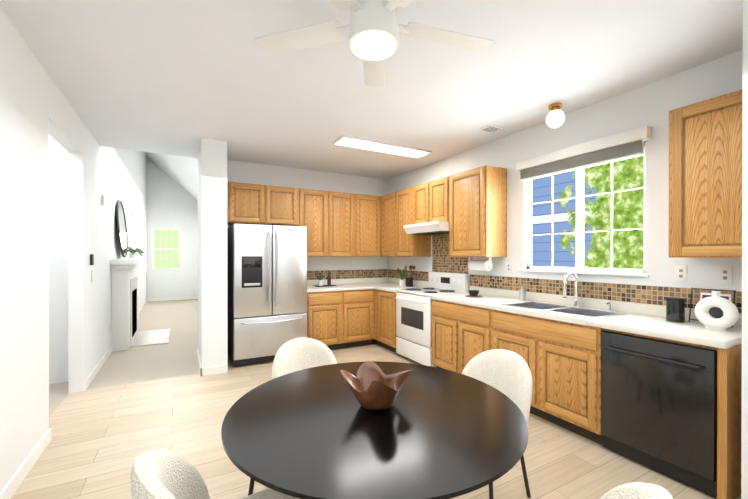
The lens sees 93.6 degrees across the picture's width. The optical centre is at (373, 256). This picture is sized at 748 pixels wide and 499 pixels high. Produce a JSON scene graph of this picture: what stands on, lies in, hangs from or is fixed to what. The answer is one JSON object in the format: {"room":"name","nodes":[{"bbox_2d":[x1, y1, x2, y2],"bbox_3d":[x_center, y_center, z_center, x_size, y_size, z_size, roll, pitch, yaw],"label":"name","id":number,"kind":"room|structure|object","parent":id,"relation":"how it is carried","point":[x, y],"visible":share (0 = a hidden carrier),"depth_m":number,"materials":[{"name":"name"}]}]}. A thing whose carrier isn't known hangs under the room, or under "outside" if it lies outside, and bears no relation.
{"room":"kitchen","nodes":[
{"label":"kitchen","id":0,"kind":"room"},
{"bbox_2d":[48,134,67,383],"bbox_3d":[-3.750,0.000,3.690,1.030,2.740,0.100,0,0,-29],"label":"wall","id":1,"kind":"structure","parent":0,"point":[58,259],"depth_m":3.79,"materials":[{"name":"paint"}]},
{"bbox_2d":[0,7,146,492],"bbox_3d":[-3.223,-0.930,3.923,0.120,4.600,15.440,0,0,-29],"label":"wall","id":2,"kind":"structure","parent":0,"point":[36,108],"depth_m":2.48,"materials":[{"name":"paint"}]},
{"bbox_2d":[90,254,93,264],"bbox_3d":[-3.059,0.029,3.788,0.028,0.110,0.151,0,0,-29],"label":"thermostat","id":3,"kind":"object","parent":2,"relation":"attached to","point":[92,255],"depth_m":3.85,"materials":[{"name":"black plastic"}]},
{"bbox_2d":[91,271,93,281],"bbox_3d":[-3.070,0.214,3.808,0.028,0.114,0.102,0,0,-29],"label":"light switch","id":4,"kind":"object","parent":2,"relation":"attached to","point":[92,272],"depth_m":3.90,"materials":[{"name":"white plastic"}]},
{"bbox_2d":[101,195,104,205],"bbox_3d":[-3.369,-0.701,4.343,0.028,0.129,0.198,0,0,-29],"label":"thermostat","id":5,"kind":"object","parent":2,"relation":"attached to","point":[102,196],"depth_m":4.40,"materials":[{"name":"white plastic"}]},
{"bbox_2d":[0,296,227,498],"bbox_3d":[-1.894,1.323,4.667,5.280,0.090,15.200,0,0,-29],"label":"baseboard","id":6,"kind":"structure","parent":2,"relation":"attached to","point":[15,481],"depth_m":2.56,"materials":[{"name":"white paint"}]},
{"bbox_2d":[116,200,127,257],"bbox_3d":[-4.072,-0.453,5.683,0.091,0.936,0.938,0,0,-29],"label":"round mirror","id":7,"kind":"object","parent":2,"relation":"attached to","point":[122,228],"visible":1,"depth_m":5.62,"materials":[{"name":"silver glass"}]},
{"bbox_2d":[131,213,136,252],"bbox_3d":[-5.086,-0.290,7.437,0.030,1.200,0.850,0,0,-29],"label":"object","id":8,"kind":"structure","parent":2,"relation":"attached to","point":[135,217],"depth_m":7.29,"materials":[{"name":"paint"}]},
{"bbox_2d":[49,299,199,416],"bbox_3d":[-4.453,1.388,6.535,2.860,0.050,9.750,0,0,-29],"label":"floor","id":9,"kind":"structure","parent":0,"point":[176,356],"depth_m":4.82,"materials":[{"name":"beige carpet"}]},
{"bbox_2d":[110,258,169,351],"bbox_3d":[-3.834,0.697,5.876,0.700,1.335,1.700,0,0,-29],"label":"fireplace","id":10,"kind":"object","parent":9,"relation":"on","point":[127,334],"visible":1,"depth_m":5.14,"materials":[{"name":"paint"}]},
{"bbox_2d":[128,247,144,257],"bbox_3d":[-4.244,-0.077,6.157,0.372,0.206,0.352,0,0,-29],"label":"mantel plant","id":11,"kind":"object","parent":10,"relation":"on","point":[133,254],"visible":0.9,"depth_m":6.11,"materials":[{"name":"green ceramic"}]},
{"bbox_2d":[145,152,197,200],"bbox_3d":[-4.509,-2.405,7.820,1.660,1.544,7.370,0,0,-29],"label":"ceiling slope","id":12,"kind":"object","parent":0,"point":[182,171],"visible":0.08,"depth_m":9.31,"materials":[{"name":"paint"}]},
{"bbox_2d":[147,157,197,298],"bbox_3d":[-6.269,-0.949,10.993,1.660,4.600,0.120,0,0,-29],"label":"wall","id":13,"kind":"structure","parent":0,"point":[171,203],"depth_m":10.91,"materials":[{"name":"paint"}]},
{"bbox_2d":[152,227,180,269],"bbox_3d":[-6.396,-0.249,10.831,0.760,1.300,0.040,0,0,-29],"label":"living room window","id":14,"kind":"structure","parent":13,"relation":"in","point":[166,248],"depth_m":10.81,"materials":[{"name":"green glass"}]},
{"bbox_2d":[198,138,227,367],"bbox_3d":[-3.778,-0.291,7.746,0.460,3.300,8.220,0,0,-29],"label":"wall","id":15,"kind":"structure","parent":0,"point":[212,263],"depth_m":4.11,"materials":[{"name":"paint"}]},
{"bbox_2d":[227,160,387,279],"bbox_3d":[-1.009,-0.005,5.624,2.800,2.740,0.120,0,0,-29],"label":"wall","id":16,"kind":"structure","parent":0,"point":[253,173],"depth_m":5.63,"materials":[{"name":"paint"}]},
{"bbox_2d":[227,182,380,256],"bbox_3d":[-0.845,-0.504,5.449,2.678,1.000,0.339,0,0,-29],"label":"upper cabinet","id":17,"kind":"object","parent":16,"relation":"attached to","point":[339,224],"visible":0.94,"depth_m":5.27,"materials":[{"name":"brown wood"}]},
{"bbox_2d":[307,270,386,279],"bbox_3d":[-0.518,0.292,5.822,1.680,0.146,0.008,0,0,-29],"label":"backsplash","id":18,"kind":"structure","parent":16,"relation":"attached to","point":[335,274],"depth_m":5.86,"materials":[{"name":"brown tile"}]},
{"bbox_2d":[0,0,742,179],"bbox_3d":[-0.134,-1.394,1.491,5.520,0.060,8.190,0,0,-29],"label":"ceiling","id":19,"kind":"structure","parent":0,"point":[177,77],"depth_m":2.56,"materials":[{"name":"paint"}]},
{"bbox_2d":[255,0,493,87],"bbox_3d":[0.025,-1.189,1.690,1.248,0.347,1.230,0,0,-29],"label":"ceiling fan","id":20,"kind":"object","parent":19,"relation":"hanging from","point":[373,27],"visible":1,"depth_m":1.76,"materials":[{"name":"white plastic"}]},
{"bbox_2d":[332,135,431,157],"bbox_3d":[0.126,-1.359,4.380,1.260,0.022,0.310,0,0,-29],"label":"ceiling light panel","id":21,"kind":"object","parent":19,"relation":"attached to","point":[361,143],"visible":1,"depth_m":4.33,"materials":[{"name":"white plastic"}]},
{"bbox_2d":[480,125,502,132],"bbox_3d":[1.248,-1.362,3.740,0.200,0.012,0.140,0,0,-29],"label":"ceiling vent","id":22,"kind":"object","parent":19,"relation":"in","point":[491,128],"visible":1,"depth_m":3.71,"materials":[{"name":"white plastic"}]},
{"bbox_2d":[546,103,564,127],"bbox_3d":[1.636,-1.265,3.166,0.160,0.203,0.160,0,0,-29],"label":"globe ceiling light","id":23,"kind":"object","parent":19,"relation":"attached to","point":[555,117],"visible":1,"depth_m":3.12,"materials":[{"name":"white glass"}]},
{"bbox_2d":[11,339,740,498],"bbox_3d":[0.382,1.400,1.785,4.340,0.050,8.190,0,0,-29],"label":"floor","id":24,"kind":"structure","parent":0,"point":[103,438],"depth_m":2.53,"materials":[{"name":"brown wood"}]},
{"bbox_2d":[130,450,296,498],"bbox_3d":[-0.462,0.985,1.155,0.558,0.781,0.475,0,0,-29],"label":"chair","id":25,"kind":"object","parent":24,"relation":"on","point":[160,474],"visible":0.88,"depth_m":1.14,"materials":[{"name":"beige fabric"}]},
{"bbox_2d":[227,223,306,365],"bbox_3d":[-1.472,0.478,4.811,0.930,1.778,0.842,0,0,-29],"label":"refrigerator","id":26,"kind":"object","parent":24,"relation":"on","point":[266,292],"visible":0.85,"depth_m":4.47,"materials":[{"name":"silver metal"}]},
{"bbox_2d":[272,338,336,378],"bbox_3d":[-0.421,0.982,2.335,0.465,0.781,0.546,0,0,-29],"label":"chair","id":27,"kind":"object","parent":24,"relation":"on","point":[295,355],"visible":0.19,"depth_m":2.50,"materials":[{"name":"beige fabric"}]},
{"bbox_2d":[306,289,373,349],"bbox_3d":[-0.344,0.930,5.559,1.698,0.870,0.639,0,0,-29],"label":"base cabinet","id":28,"kind":"object","parent":24,"relation":"on","point":[336,320],"visible":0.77,"depth_m":5.14,"materials":[{"name":"brown wood"}]},
{"bbox_2d":[307,277,390,292],"bbox_3d":[-0.342,0.430,5.540,1.713,0.126,0.673,0,0,-29],"label":"countertop","id":29,"kind":"structure","parent":28,"relation":"on","point":[359,283],"depth_m":5.56,"materials":[{"name":"stone"}]},
{"bbox_2d":[313,270,335,286],"bbox_3d":[-0.763,0.331,5.430,0.320,0.242,0.180,0,0,-29],"label":"tray","id":30,"kind":"object","parent":29,"relation":"on","point":[320,282],"visible":1,"depth_m":5.40,"materials":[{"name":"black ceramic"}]},
{"bbox_2d":[221,361,527,498],"bbox_3d":[0.005,1.000,1.495,1.200,0.747,1.207,0,0,-29],"label":"dining table","id":31,"kind":"object","parent":24,"relation":"on","point":[321,432],"visible":0.92,"depth_m":1.23,"materials":[{"name":"black wood"}]},
{"bbox_2d":[341,361,412,409],"bbox_3d":[0.029,0.547,1.473,0.319,0.155,0.318,0,0,-29],"label":"bowl","id":32,"kind":"object","parent":31,"relation":"on","point":[372,385],"visible":1,"depth_m":1.44,"materials":[{"name":"brown wood"}]},
{"bbox_2d":[374,289,399,354],"bbox_3d":[0.422,0.931,5.272,0.640,0.870,0.645,0,0,-29],"label":"base cabinet","id":33,"kind":"object","parent":24,"relation":"on","point":[384,301],"depth_m":5.10,"materials":[{"name":"brown wood"}]},
{"bbox_2d":[371,278,427,292],"bbox_3d":[0.424,0.431,5.241,0.663,0.126,0.593,0,0,-29],"label":"countertop","id":34,"kind":"structure","parent":33,"relation":"on","point":[393,285],"depth_m":5.38,"materials":[{"name":"stone"}]},
{"bbox_2d":[397,268,402,285],"bbox_3d":[0.438,0.310,5.490,0.162,0.283,0.153,0,0,-29],"label":"potted plant","id":35,"kind":"object","parent":34,"relation":"on","point":[401,274],"depth_m":5.46,"materials":[{"name":"green plant"}]},
{"bbox_2d":[403,265,414,286],"bbox_3d":[0.546,0.290,5.355,0.125,0.323,0.127,0,0,-38],"label":"utensil","id":36,"kind":"object","parent":34,"relation":"on","point":[409,281],"depth_m":5.32,"materials":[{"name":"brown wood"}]},
{"bbox_2d":[395,271,468,366],"bbox_3d":[0.734,0.790,4.638,0.685,1.155,0.756,0,0,-29],"label":"range","id":37,"kind":"object","parent":24,"relation":"on","point":[414,324],"visible":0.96,"depth_m":4.50,"materials":[{"name":"white metal"}]},
{"bbox_2d":[432,299,537,373],"bbox_3d":[1.172,0.935,3.921,0.640,0.870,0.918,0,0,-29],"label":"base cabinet","id":38,"kind":"object","parent":24,"relation":"on","point":[460,332],"depth_m":3.70,"materials":[{"name":"brown wood"}]},
{"bbox_2d":[427,285,741,348],"bbox_3d":[1.572,0.436,3.194,0.645,0.126,2.573,0,0,-29],"label":"countertop","id":39,"kind":"structure","parent":38,"relation":"on","point":[697,332],"depth_m":2.72,"materials":[{"name":"stone"}]},
{"bbox_2d":[465,290,481,296],"bbox_3d":[1.150,0.421,4.045,0.190,0.068,0.190,0,0,-29],"label":"bowl","id":40,"kind":"object","parent":39,"relation":"on","point":[473,293],"visible":1,"depth_m":4.00,"materials":[{"name":"black ceramic"}]},
{"bbox_2d":[519,286,525,300],"bbox_3d":[1.546,0.378,3.669,0.077,0.156,0.064,0,0,-29],"label":"soap dispenser","id":41,"kind":"object","parent":39,"relation":"on","point":[522,294],"visible":1,"depth_m":3.65,"materials":[{"name":"silver metal"}]},
{"bbox_2d":[501,301,626,318],"bbox_3d":[1.624,0.540,3.090,0.450,0.175,0.870,0,0,-29],"label":"sink basin","id":42,"kind":"object","parent":39,"relation":"in","point":[573,311],"visible":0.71,"depth_m":3.11,"materials":[{"name":"silver metal"}]},
{"bbox_2d":[563,271,613,311],"bbox_3d":[1.853,0.291,3.048,0.215,0.334,0.346,0,0,-29],"label":"faucet","id":43,"kind":"object","parent":39,"relation":"on","point":[565,280],"visible":1,"depth_m":3.16,"materials":[{"name":"silver metal"}]},
{"bbox_2d":[666,297,684,322],"bbox_3d":[2.152,0.376,2.508,0.108,0.166,0.108,0,0,-29],"label":"canister","id":44,"kind":"object","parent":39,"relation":"on","point":[675,309],"visible":1,"depth_m":2.47,"materials":[{"name":"black metal"}]},
{"bbox_2d":[688,288,735,327],"bbox_3d":[2.300,0.340,2.396,0.057,0.241,0.228,0,0,-29],"label":"holder","id":45,"kind":"object","parent":39,"relation":"on","point":[715,312],"visible":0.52,"depth_m":2.38,"materials":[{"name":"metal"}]},
{"bbox_2d":[695,291,738,330],"bbox_3d":[2.178,0.339,2.236,0.100,0.242,0.208,0,0,-29],"label":"ring vase","id":46,"kind":"object","parent":39,"relation":"on","point":[728,318],"visible":1,"depth_m":2.21,"materials":[{"name":"ceramic"}]},
{"bbox_2d":[462,349,531,498],"bbox_3d":[0.643,0.983,2.054,0.566,0.781,0.498,0,0,-29],"label":"chair","id":47,"kind":"object","parent":24,"relation":"on","point":[507,373],"visible":0.33,"depth_m":2.15,"materials":[{"name":"beige fabric"}]},
{"bbox_2d":[490,325,602,444],"bbox_3d":[1.637,1.042,3.084,0.640,0.660,0.996,0,0,-29],"label":"base cabinet","id":48,"kind":"object","parent":24,"relation":"on","point":[562,359],"depth_m":2.74,"materials":[{"name":"brown wood"}]},
{"bbox_2d":[600,482,672,498],"bbox_3d":[0.504,0.986,1.025,0.522,0.781,0.577,0,0,-29],"label":"chair","id":49,"kind":"object","parent":24,"relation":"on","point":[636,490],"visible":1,"depth_m":0.98,"materials":[{"name":"beige fabric"}]},
{"bbox_2d":[601,330,716,496],"bbox_3d":[1.996,0.951,2.360,0.651,0.846,0.610,0,0,-29],"label":"dishwasher","id":50,"kind":"object","parent":24,"relation":"on","point":[659,405],"visible":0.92,"depth_m":2.17,"materials":[{"name":"black metal"}]},
{"bbox_2d":[388,50,742,313],"bbox_3d":[2.227,0.003,2.806,0.120,2.740,8.190,0,0,-29],"label":"wall","id":51,"kind":"structure","parent":0,"point":[652,105],"depth_m":2.90,"materials":[{"name":"paint"}]},
{"bbox_2d":[381,193,392,256],"bbox_3d":[0.382,-0.505,5.649,0.339,1.000,0.522,0,0,-29],"label":"upper cabinet","id":52,"kind":"object","parent":51,"relation":"attached to","point":[386,200],"depth_m":5.61,"materials":[{"name":"brown wood"}]},
{"bbox_2d":[393,187,430,256],"bbox_3d":[0.565,-0.504,5.320,0.339,1.000,0.522,0,0,-29],"label":"upper cabinet","id":53,"kind":"object","parent":51,"relation":"attached to","point":[404,244],"depth_m":5.16,"materials":[{"name":"brown wood"}]},
{"bbox_2d":[413,183,424,223],"bbox_3d":[0.803,-0.723,4.891,0.339,0.560,0.458,0,0,-29],"label":"upper cabinet","id":54,"kind":"object","parent":51,"relation":"attached to","point":[419,190],"depth_m":4.87,"materials":[{"name":"brown wood"}]},
{"bbox_2d":[403,221,448,234],"bbox_3d":[0.811,-0.379,4.713,0.498,0.120,0.749,0,0,-29],"label":"range hood","id":55,"kind":"object","parent":51,"relation":"attached to","point":[434,227],"visible":0.81,"depth_m":4.53,"materials":[{"name":"white metal"}]},
{"bbox_2d":[425,176,448,222],"bbox_3d":[0.954,-0.722,4.618,0.339,0.560,0.458,0,0,-29],"label":"upper cabinet","id":56,"kind":"object","parent":51,"relation":"attached to","point":[436,191],"depth_m":4.52,"materials":[{"name":"brown wood"}]},
{"bbox_2d":[449,165,506,256],"bbox_3d":[1.211,-0.501,4.156,0.339,1.000,0.600,0,0,-29],"label":"upper cabinet","id":57,"kind":"object","parent":51,"relation":"attached to","point":[477,196],"depth_m":3.95,"materials":[{"name":"brown wood"}]},
{"bbox_2d":[468,257,492,270],"bbox_3d":[1.245,0.081,4.120,0.124,0.160,0.310,0,0,-29],"label":"paper towel holder","id":58,"kind":"object","parent":57,"relation":"attached to","point":[482,265],"visible":1,"depth_m":4.05,"materials":[{"name":"white paper"}]},
{"bbox_2d":[506,262,511,272],"bbox_3d":[1.516,0.119,3.950,0.008,0.120,0.070,0,0,-29],"label":"electrical outlet plate","id":59,"kind":"object","parent":51,"relation":"attached to","point":[508,264],"depth_m":3.94,"materials":[{"name":"white plastic"}]},
{"bbox_2d":[388,234,741,313],"bbox_3d":[1.373,0.074,4.195,0.020,0.783,4.688,0,0,-29],"label":"backsplash","id":60,"kind":"structure","parent":51,"relation":"attached to","point":[442,261],"depth_m":3.42,"materials":[{"name":"brown tile"}]},
{"bbox_2d":[520,141,649,276],"bbox_3d":[1.927,-0.390,3.313,0.150,1.097,1.190,0,0,-29],"label":"window","id":61,"kind":"structure","parent":51,"relation":"in","point":[579,268],"depth_m":3.30,"materials":[{"name":"white plastic"}]},
{"bbox_2d":[516,126,650,180],"bbox_3d":[1.854,-0.916,3.271,0.073,0.210,1.210,0,0,-29],"label":"valance","id":62,"kind":"object","parent":61,"relation":"attached to","point":[620,146],"visible":1,"depth_m":3.12,"materials":[{"name":"white fabric"}]},
{"bbox_2d":[675,265,686,281],"bbox_3d":[2.269,0.123,2.594,0.008,0.120,0.070,0,0,-29],"label":"electrical outlet plate","id":63,"kind":"object","parent":51,"relation":"attached to","point":[680,270],"depth_m":2.59,"materials":[{"name":"white plastic"}]},
{"bbox_2d":[669,90,741,257],"bbox_3d":[2.259,-0.496,2.270,0.339,1.000,0.465,0,0,-29],"label":"upper cabinet","id":64,"kind":"object","parent":51,"relation":"attached to","point":[705,179],"depth_m":2.22,"materials":[{"name":"brown wood"}]},
{"bbox_2d":[718,266,731,283],"bbox_3d":[2.386,0.124,2.385,0.008,0.120,0.070,0,0,-29],"label":"electrical outlet plate","id":65,"kind":"object","parent":51,"relation":"attached to","point":[724,274],"depth_m":2.38,"materials":[{"name":"white plastic"}]},
{"bbox_2d":[741,0,747,498],"bbox_3d":[2.226,0.006,1.910,0.748,2.738,0.125,0,0,-29],"label":"wall","id":66,"kind":"structure","parent":0,"point":[744,459],"depth_m":1.77,"materials":[{"name":"paint"}]},
{"label":"outside","id":67,"kind":"structure","parent":0,"visible":0},
{"bbox_2d":[532,147,643,268],"bbox_3d":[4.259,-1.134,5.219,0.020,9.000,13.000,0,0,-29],"label":"window glass","id":68,"kind":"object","parent":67,"point":[628,214],"depth_m":6.03,"materials":[{"name":"clear glass"}]}
]}

